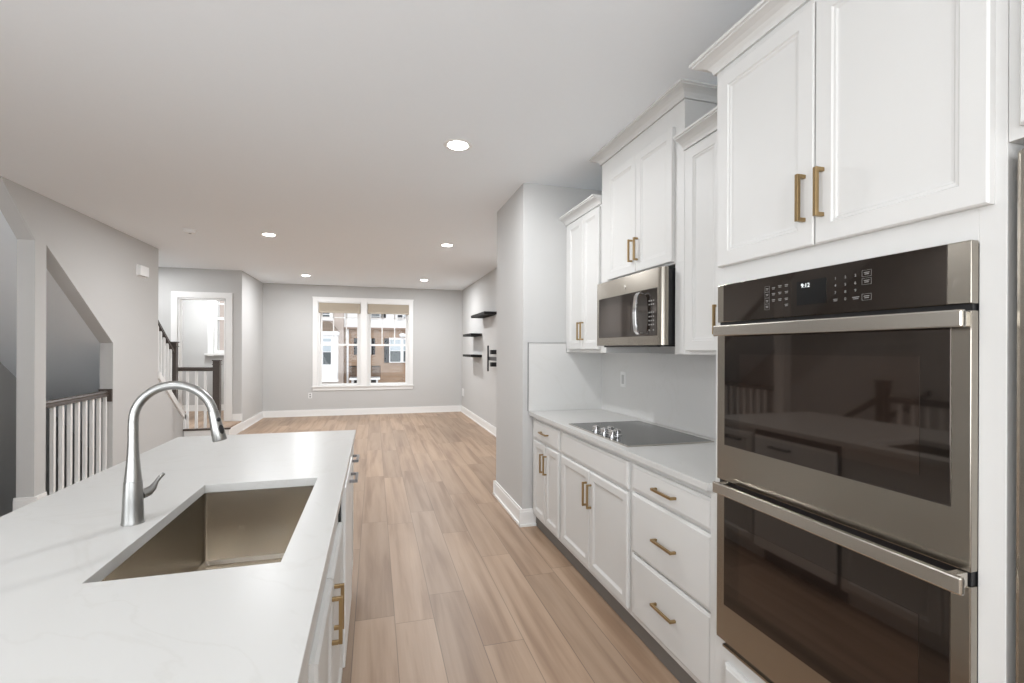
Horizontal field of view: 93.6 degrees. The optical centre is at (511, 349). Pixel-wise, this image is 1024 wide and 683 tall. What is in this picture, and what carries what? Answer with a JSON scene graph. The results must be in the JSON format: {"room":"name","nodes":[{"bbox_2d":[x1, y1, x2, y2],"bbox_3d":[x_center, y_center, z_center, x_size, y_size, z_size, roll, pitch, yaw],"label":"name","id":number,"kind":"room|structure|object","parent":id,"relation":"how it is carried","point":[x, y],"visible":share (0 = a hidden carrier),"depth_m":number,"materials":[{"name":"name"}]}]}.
{"room":"kitchen","nodes":[
{"label":"kitchen","id":0,"kind":"room"},
{"bbox_2d":[0,362,88,516],"bbox_3d":[-5.605,1.468,4.898,0.130,5.640,9.500,0,0,-16],"label":"wall","id":1,"kind":"structure","parent":0,"point":[7,379],"depth_m":5.47,"materials":[{"name":"paint"}]},
{"bbox_2d":[0,210,99,447],"bbox_3d":[-5.113,0.053,5.355,1.056,2.844,3.790,0,0,-16],"label":"wall","id":2,"kind":"structure","parent":0,"point":[72,349],"depth_m":5.18,"materials":[{"name":"paint"}]},
{"bbox_2d":[0,176,183,497],"bbox_3d":[-3.413,0.027,1.558,0.124,2.740,12.075,0,0,-16],"label":"wall","id":3,"kind":"structure","parent":0,"point":[93,262],"depth_m":4.91,"materials":[{"name":"paint"}]},
{"bbox_2d":[13,492,46,510],"bbox_3d":[-4.155,1.326,4.156,0.164,0.135,0.175,0,0,-16],"label":"baseboard","id":4,"kind":"structure","parent":3,"relation":"attached to","point":[18,503],"depth_m":4.08,"materials":[{"name":"paint"}]},
{"bbox_2d":[136,264,148,277],"bbox_3d":[-4.587,-0.970,5.982,0.045,0.145,0.250,0,0,-16],"label":"door chime","id":5,"kind":"object","parent":3,"relation":"attached to","point":[141,271],"visible":1,"depth_m":5.92,"materials":[{"name":"white plastic"}]},
{"bbox_2d":[158,371,185,428],"bbox_3d":[-4.947,0.755,6.917,0.159,0.927,0.980,0,0,-16],"label":"trim","id":6,"kind":"structure","parent":3,"relation":"attached to","point":[160,377],"depth_m":6.98,"materials":[{"name":"paint"}]},
{"bbox_2d":[158,320,178,399],"bbox_3d":[-4.898,0.124,6.752,0.105,1.394,0.878,0,0,-16],"label":"stair railing","id":7,"kind":"object","parent":6,"relation":"on","point":[170,349],"visible":0.62,"depth_m":6.89,"materials":[{"name":"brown wood"}]},
{"bbox_2d":[183,427,230,430],"bbox_3d":[-4.691,1.229,7.406,0.635,0.026,0.040,0,0,-16],"label":"trim","id":8,"kind":"structure","parent":3,"relation":"attached to","point":[225,428],"depth_m":7.37,"materials":[{"name":"brown wood"}]},
{"bbox_2d":[94,448,95,474],"bbox_3d":[-5.640,2.838,7.165,1.060,2.900,0.075,0,0,-16],"label":"wall","id":9,"kind":"structure","parent":0,"point":[94,448],"depth_m":7.00,"materials":[{"name":"paint"}]},
{"bbox_2d":[158,267,229,380],"bbox_3d":[-5.588,-0.068,8.022,1.610,2.568,0.120,0,0,-16],"label":"wall","id":10,"kind":"structure","parent":0,"point":[170,279],"depth_m":7.99,"materials":[{"name":"paint"}]},
{"bbox_2d":[171,291,232,420],"bbox_3d":[-5.210,0.129,8.125,0.905,2.178,0.150,0,0,-16],"label":"door frame","id":11,"kind":"structure","parent":10,"relation":"in","point":[176,303],"depth_m":8.14,"materials":[{"name":"paint"}]},
{"bbox_2d":[185,410,240,428],"bbox_3d":[-5.634,1.302,8.489,1.790,0.172,2.580,0,0,-16],"label":"floor","id":12,"kind":"structure","parent":0,"point":[191,413],"depth_m":8.13,"materials":[{"name":"brown wood"}]},
{"bbox_2d":[178,360,221,428],"bbox_3d":[-4.849,0.691,7.433,0.632,1.056,0.115,0,0,-16],"label":"landing railing","id":13,"kind":"object","parent":12,"relation":"on","point":[216,369],"visible":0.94,"depth_m":7.45,"materials":[{"name":"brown wood"}]},
{"bbox_2d":[230,270,262,421],"bbox_3d":[-4.933,0.021,8.984,0.180,2.740,1.610,0,0,-16],"label":"wall","id":14,"kind":"structure","parent":0,"point":[247,353],"depth_m":8.55,"materials":[{"name":"paint"}]},
{"bbox_2d":[182,404,241,420],"bbox_3d":[-5.701,1.156,8.752,1.804,0.120,1.636,0,0,-16],"label":"baseboard","id":15,"kind":"structure","parent":14,"relation":"attached to","point":[235,417],"depth_m":9.41,"materials":[{"name":"paint"}]},
{"bbox_2d":[184,422,241,436],"bbox_3d":[-4.803,1.316,7.777,0.615,0.150,0.785,0,0,-16],"label":"trim","id":16,"kind":"structure","parent":14,"relation":"attached to","point":[236,429],"depth_m":7.41,"materials":[{"name":"paint"}]},
{"bbox_2d":[242,411,263,430],"bbox_3d":[-4.838,1.324,9.008,0.026,0.135,1.600,0,0,-16],"label":"baseboard","id":17,"kind":"structure","parent":14,"relation":"attached to","point":[259,416],"depth_m":8.89,"materials":[{"name":"paint"}]},
{"bbox_2d":[182,283,461,410],"bbox_3d":[-3.899,0.025,10.222,6.070,2.740,0.200,0,0,-16],"label":"wall","id":18,"kind":"structure","parent":0,"point":[287,308],"depth_m":10.04,"materials":[{"name":"paint"}]},
{"bbox_2d":[204,300,223,355],"bbox_3d":[-5.660,-0.587,9.670,0.835,1.450,0.270,0,0,-16],"label":"window","id":19,"kind":"structure","parent":18,"relation":"in","point":[214,318],"depth_m":9.53,"materials":[{"name":"paint"}]},
{"bbox_2d":[263,405,460,417],"bbox_3d":[-3.104,1.330,10.333,4.090,0.135,0.026,0,0,-16],"label":"baseboard","id":20,"kind":"structure","parent":18,"relation":"attached to","point":[425,409],"depth_m":10.29,"materials":[{"name":"paint"}]},
{"bbox_2d":[312,296,413,390],"bbox_3d":[-3.193,-0.115,10.400,2.085,1.965,0.225,0,0,-16],"label":"window","id":21,"kind":"structure","parent":18,"relation":"in","point":[363,344],"depth_m":10.32,"materials":[{"name":"paint"}]},
{"bbox_2d":[319,302,360,313],"bbox_3d":[-3.653,-0.887,10.211,0.840,0.235,0.053,0,0,-16],"label":"window shade","id":22,"kind":"object","parent":21,"relation":"attached to","point":[324,307],"visible":1,"depth_m":10.19,"materials":[{"name":"beige fabric"}]},
{"bbox_2d":[368,303,408,314],"bbox_3d":[-2.689,-0.883,10.487,0.875,0.235,0.053,0,0,-16],"label":"window shade","id":23,"kind":"object","parent":21,"relation":"attached to","point":[373,308],"visible":1,"depth_m":10.46,"materials":[{"name":"beige fabric"}]},
{"bbox_2d":[0,0,760,289],"bbox_3d":[-1.884,-1.412,3.204,6.070,0.150,14.800,0,0,-16],"label":"ceiling","id":24,"kind":"structure","parent":0,"point":[323,127],"depth_m":2.71,"materials":[{"name":"paint"}]},
{"bbox_2d":[183,228,196,233],"bbox_3d":[-3.627,-1.323,5.420,0.140,0.042,0.140,0,0,-16],"label":"smoke detector","id":25,"kind":"object","parent":24,"relation":"attached to","point":[188,231],"visible":1,"depth_m":5.38,"materials":[{"name":"white plastic"}]},
{"bbox_2d":[260,233,277,236],"bbox_3d":[-2.837,-1.338,5.620,0.188,0.006,0.188,0,0,-16],"label":"recessed light","id":26,"kind":"object","parent":24,"relation":"in","point":[263,234],"visible":1,"depth_m":5.60,"materials":[{"name":"paint"}]},
{"bbox_2d":[440,243,453,246],"bbox_3d":[-0.830,-1.330,6.149,0.188,0.006,0.188,0,0,-16],"label":"recessed light","id":27,"kind":"object","parent":24,"relation":"in","point":[443,244],"visible":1,"depth_m":6.15,"materials":[{"name":"paint"}]},
{"bbox_2d":[444,139,471,150],"bbox_3d":[-0.352,-1.328,3.136,0.188,0.006,0.188,0,0,-16],"label":"recessed light","id":28,"kind":"object","parent":24,"relation":"in","point":[451,144],"visible":1,"depth_m":3.12,"materials":[{"name":"paint"}]},
{"bbox_2d":[236,412,679,682],"bbox_3d":[-1.896,1.528,3.204,6.070,0.250,14.800,0,0,-16],"label":"floor","id":29,"kind":"structure","parent":0,"point":[447,587],"depth_m":2.93,"materials":[{"name":"brown wood"}]},
{"bbox_2d":[46,389,112,494],"bbox_3d":[-4.340,0.916,4.784,0.124,0.955,1.135,0,0,-16],"label":"guard railing","id":30,"kind":"object","parent":29,"relation":"on","point":[103,395],"visible":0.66,"depth_m":4.80,"materials":[{"name":"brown wood"}]},
{"bbox_2d":[302,657,307,682],"bbox_3d":[-0.622,0.965,0.585,0.693,0.885,0.785,0,0,-16],"label":"base cabinet","id":31,"kind":"object","parent":29,"relation":"on","point":[305,676],"visible":0.14,"depth_m":0.88,"materials":[{"name":"paint"}]},
{"bbox_2d":[0,430,355,682],"bbox_3d":[-1.023,0.506,1.469,0.941,0.030,2.787,0,0,-16],"label":"countertop","id":32,"kind":"structure","parent":31,"relation":"on","point":[60,622],"depth_m":1.00,"materials":[{"name":"white stone"}]},
{"bbox_2d":[120,381,226,526],"bbox_3d":[-0.976,0.291,1.406,0.263,0.400,0.091,0,0,-16],"label":"kitchen faucet","id":33,"kind":"object","parent":32,"relation":"on","point":[133,494],"visible":1,"depth_m":1.36,"materials":[{"name":"silver metal"}]},
{"bbox_2d":[102,486,313,580],"bbox_3d":[-0.825,0.653,1.429,0.421,0.260,0.801,0,0,-16],"label":"undermount sink","id":34,"kind":"object","parent":32,"relation":"in","point":[218,530],"visible":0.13,"depth_m":1.76,"materials":[{"name":"metal"}]},
{"bbox_2d":[308,518,344,682],"bbox_3d":[-0.858,0.964,1.409,0.693,0.885,0.930,0,0,-16],"label":"base cabinet","id":35,"kind":"object","parent":29,"relation":"on","point":[325,654],"visible":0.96,"depth_m":1.42,"materials":[{"name":"paint"}]},
{"bbox_2d":[338,457,358,667],"bbox_3d":[-1.064,0.964,2.152,0.707,0.883,0.608,0,0,-16],"label":"dishwasher","id":36,"kind":"object","parent":29,"relation":"on","point":[345,511],"visible":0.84,"depth_m":2.09,"materials":[{"name":"silver metal"}]},
{"bbox_2d":[338,505,340,521],"bbox_3d":[-1.090,0.914,2.145,0.651,0.783,0.608,0,0,-16],"label":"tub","id":37,"kind":"object","parent":36,"relation":"in","point":[339,515],"depth_m":1.94,"materials":[{"name":"plastic"}]},
{"bbox_2d":[351,445,358,569],"bbox_3d":[-1.205,0.963,2.634,0.699,0.885,0.385,0,0,-16],"label":"base cabinet","id":38,"kind":"object","parent":29,"relation":"on","point":[352,454],"visible":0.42,"depth_m":2.84,"materials":[{"name":"paint"}]},
{"bbox_2d":[533,417,564,555],"bbox_3d":[0.525,0.970,3.633,0.663,0.885,0.615,0,0,-16],"label":"base cabinet","id":39,"kind":"object","parent":29,"relation":"on","point":[547,438],"visible":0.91,"depth_m":3.48,"materials":[{"name":"paint"}]},
{"bbox_2d":[561,429,636,634],"bbox_3d":[0.737,0.970,2.892,0.663,0.885,0.927,0,0,-16],"label":"base cabinet","id":40,"kind":"object","parent":29,"relation":"on","point":[597,487],"visible":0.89,"depth_m":2.69,"materials":[{"name":"paint"}]},
{"bbox_2d":[529,409,715,492],"bbox_3d":[0.745,0.513,2.894,0.651,0.030,2.183,0,0,-16],"label":"countertop","id":41,"kind":"structure","parent":40,"relation":"on","point":[694,464],"depth_m":2.39,"materials":[{"name":"white stone"}]},
{"bbox_2d":[569,421,713,446],"bbox_3d":[0.730,0.476,2.881,0.521,0.042,0.767,0,0,-16],"label":"electric cooktop","id":42,"kind":"object","parent":41,"relation":"in","point":[625,433],"visible":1,"depth_m":2.77,"materials":[{"name":"black glass"}]},
{"bbox_2d":[632,460,711,682],"bbox_3d":[0.948,0.971,2.156,0.663,0.885,0.604,0,0,-16],"label":"base cabinet","id":43,"kind":"object","parent":29,"relation":"on","point":[671,516],"visible":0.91,"depth_m":2.02,"materials":[{"name":"paint"}]},
{"bbox_2d":[689,0,1023,682],"bbox_3d":[1.125,0.176,1.465,0.710,2.476,0.910,0,0,-16],"label":"tall cabinet","id":44,"kind":"object","parent":29,"relation":"on","point":[848,130],"visible":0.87,"depth_m":1.16,"materials":[{"name":"paint"}]},
{"bbox_2d":[712,240,978,682],"bbox_3d":[1.101,0.409,1.421,0.648,1.267,0.773,0,0,-16],"label":"double wall oven","id":45,"kind":"object","parent":44,"relation":"in","point":[847,490],"visible":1,"depth_m":1.22,"materials":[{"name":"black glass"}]},
{"bbox_2d":[1016,149,1023,682],"bbox_3d":[1.367,0.515,0.578,0.689,1.800,0.907,0,0,-16],"label":"refrigerator","id":46,"kind":"object","parent":29,"relation":"on","point":[1020,215],"visible":1,"depth_m":0.92,"materials":[{"name":"silver metal"}]},
{"bbox_2d":[462,268,496,426],"bbox_3d":[-0.178,0.039,7.906,0.190,2.740,6.300,0,0,-16],"label":"wall","id":47,"kind":"structure","parent":0,"point":[478,384],"depth_m":9.00,"materials":[{"name":"paint"}]},
{"bbox_2d":[463,333,481,336],"bbox_3d":[-0.765,-0.269,9.236,0.210,0.052,0.820,0,0,-16],"label":"floating shelf","id":48,"kind":"object","parent":47,"relation":"attached to","point":[469,334],"visible":1,"depth_m":8.87,"materials":[{"name":"black wood"}]},
{"bbox_2d":[463,354,481,357],"bbox_3d":[-0.767,0.126,9.236,0.210,0.052,0.820,0,0,-16],"label":"floating shelf","id":49,"kind":"object","parent":47,"relation":"attached to","point":[464,355],"visible":1,"depth_m":8.95,"materials":[{"name":"black wood"}]},
{"bbox_2d":[461,405,495,436],"bbox_3d":[-0.289,1.341,7.886,0.026,0.135,6.260,0,0,-16],"label":"baseboard","id":50,"kind":"structure","parent":47,"relation":"attached to","point":[487,426],"depth_m":8.93,"materials":[{"name":"paint"}]},
{"bbox_2d":[471,311,496,317],"bbox_3d":[-0.500,-0.588,8.313,0.210,0.052,1.100,0,0,-16],"label":"floating shelf","id":51,"kind":"object","parent":47,"relation":"attached to","point":[485,314],"visible":1,"depth_m":8.10,"materials":[{"name":"black wood"}]},
{"bbox_2d":[487,346,496,370],"bbox_3d":[-0.264,0.149,7.622,0.129,0.420,0.800,0,0,-16],"label":"mount","id":52,"kind":"object","parent":47,"relation":"attached to","point":[492,364],"depth_m":7.73,"materials":[{"name":"black metal"}]},
{"bbox_2d":[496,183,601,508],"bbox_3d":[0.429,0.042,4.388,0.959,2.740,0.860,0,0,-16],"label":"wall column","id":53,"kind":"structure","parent":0,"point":[531,236],"depth_m":3.92,"materials":[{"name":"paint"}]},
{"bbox_2d":[493,480,535,526],"bbox_3d":[0.316,1.344,4.356,0.785,0.135,0.912,0,0,-16],"label":"baseboard","id":54,"kind":"structure","parent":53,"relation":"attached to","point":[522,517],"depth_m":4.00,"materials":[{"name":"paint"}]},
{"bbox_2d":[649,347,674,353],"bbox_3d":[1.881,0.047,0.591,0.258,2.740,7.300,0,0,-16],"label":"wall","id":55,"kind":"structure","parent":0,"point":[671,350],"depth_m":3.20,"materials":[{"name":"paint"}]},
{"bbox_2d":[559,194,601,352],"bbox_3d":[0.657,-0.521,3.672,0.400,1.092,0.636,0,0,-16],"label":"upper cabinet","id":56,"kind":"object","parent":55,"relation":"attached to","point":[583,222],"visible":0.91,"depth_m":3.57,"materials":[{"name":"paint"}]},
{"bbox_2d":[527,343,715,438],"bbox_3d":[0.742,0.222,2.893,0.659,0.549,2.185,0,0,-16],"label":"backsplash","id":57,"kind":"structure","parent":55,"relation":"attached to","point":[678,391],"depth_m":3.55,"materials":[{"name":"white tile"}]},
{"bbox_2d":[620,372,625,386],"bbox_3d":[0.845,0.228,3.662,0.008,0.116,0.075,0,0,-16],"label":"power outlet","id":58,"kind":"object","parent":57,"relation":"attached to","point":[623,374],"visible":1,"depth_m":3.65,"materials":[{"name":"white plastic"}]},
{"bbox_2d":[588,78,716,353],"bbox_3d":[0.872,-0.651,2.921,0.400,1.352,1.063,0,0,-16],"label":"upper cabinet","id":59,"kind":"object","parent":55,"relation":"attached to","point":[643,166],"visible":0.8,"depth_m":2.71,"materials":[{"name":"paint"}]},
{"bbox_2d":[597,266,674,346],"bbox_3d":[0.840,-0.223,2.912,0.460,0.420,0.757,0,0,-16],"label":"microwave","id":60,"kind":"object","parent":59,"relation":"attached to","point":[638,309],"visible":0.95,"depth_m":2.69,"materials":[{"name":"silver metal"}]},
{"bbox_2d":[673,106,716,354],"bbox_3d":[1.085,-0.520,2.177,0.400,1.092,0.620,0,0,-16],"label":"upper cabinet","id":61,"kind":"object","parent":55,"relation":"attached to","point":[698,141],"visible":0.23,"depth_m":2.30,"materials":[{"name":"paint"}]},
{"bbox_2d":[1009,0,1023,144],"bbox_3d":[1.390,-0.734,0.549,0.710,0.654,0.993,0,0,-16],"label":"upper cabinet","id":62,"kind":"object","parent":55,"relation":"attached to","point":[1016,7],"visible":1,"depth_m":0.94,"materials":[{"name":"paint"}]},
{"label":"outside","id":63,"kind":"structure","parent":0,"visible":0},
{"bbox_3d":[-9.874,5.472,34.418,60.000,0.200,48.400,0,0,-16],"label":"floor","id":64,"kind":"structure","parent":63,"visible":0},
{"bbox_2d":[220,301,343,383],"bbox_3d":[-14.458,-1.396,26.025,10.514,13.500,8.800,0,0,-16],"label":"townhouse","id":65,"kind":"structure","parent":64,"relation":"on","point":[332,356],"depth_m":23.21,"materials":[{"name":"beige"}]},
{"bbox_2d":[344,313,404,382],"bbox_3d":[-4.497,-1.357,29.396,10.477,13.500,9.000,0,0,-16],"label":"townhouse","id":66,"kind":"structure","parent":64,"relation":"on","point":[387,362],"depth_m":25.06,"materials":[{"name":"beige brick"}]},
{"bbox_2d":[354,338,356,354],"bbox_3d":[-7.982,-0.151,24.718,0.258,0.856,0.080,0,0,-16],"label":"shutter","id":67,"kind":"object","parent":66,"relation":"hanging from","point":[355,339],"depth_m":24.66,"materials":[{"name":"grey"}]},
{"bbox_2d":[371,338,374,354],"bbox_3d":[-7.191,-0.148,24.944,0.194,0.856,0.080,0,0,-16],"label":"shutter","id":68,"kind":"object","parent":66,"relation":"hanging from","point":[372,339],"depth_m":24.90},
{"bbox_2d":[384,338,388,362],"bbox_3d":[-6.549,0.060,25.128,0.242,1.267,0.080,0,0,-16],"label":"shutter","id":69,"kind":"object","parent":66,"relation":"hanging from","point":[386,340],"depth_m":25.09,"materials":[{"name":"grey"}]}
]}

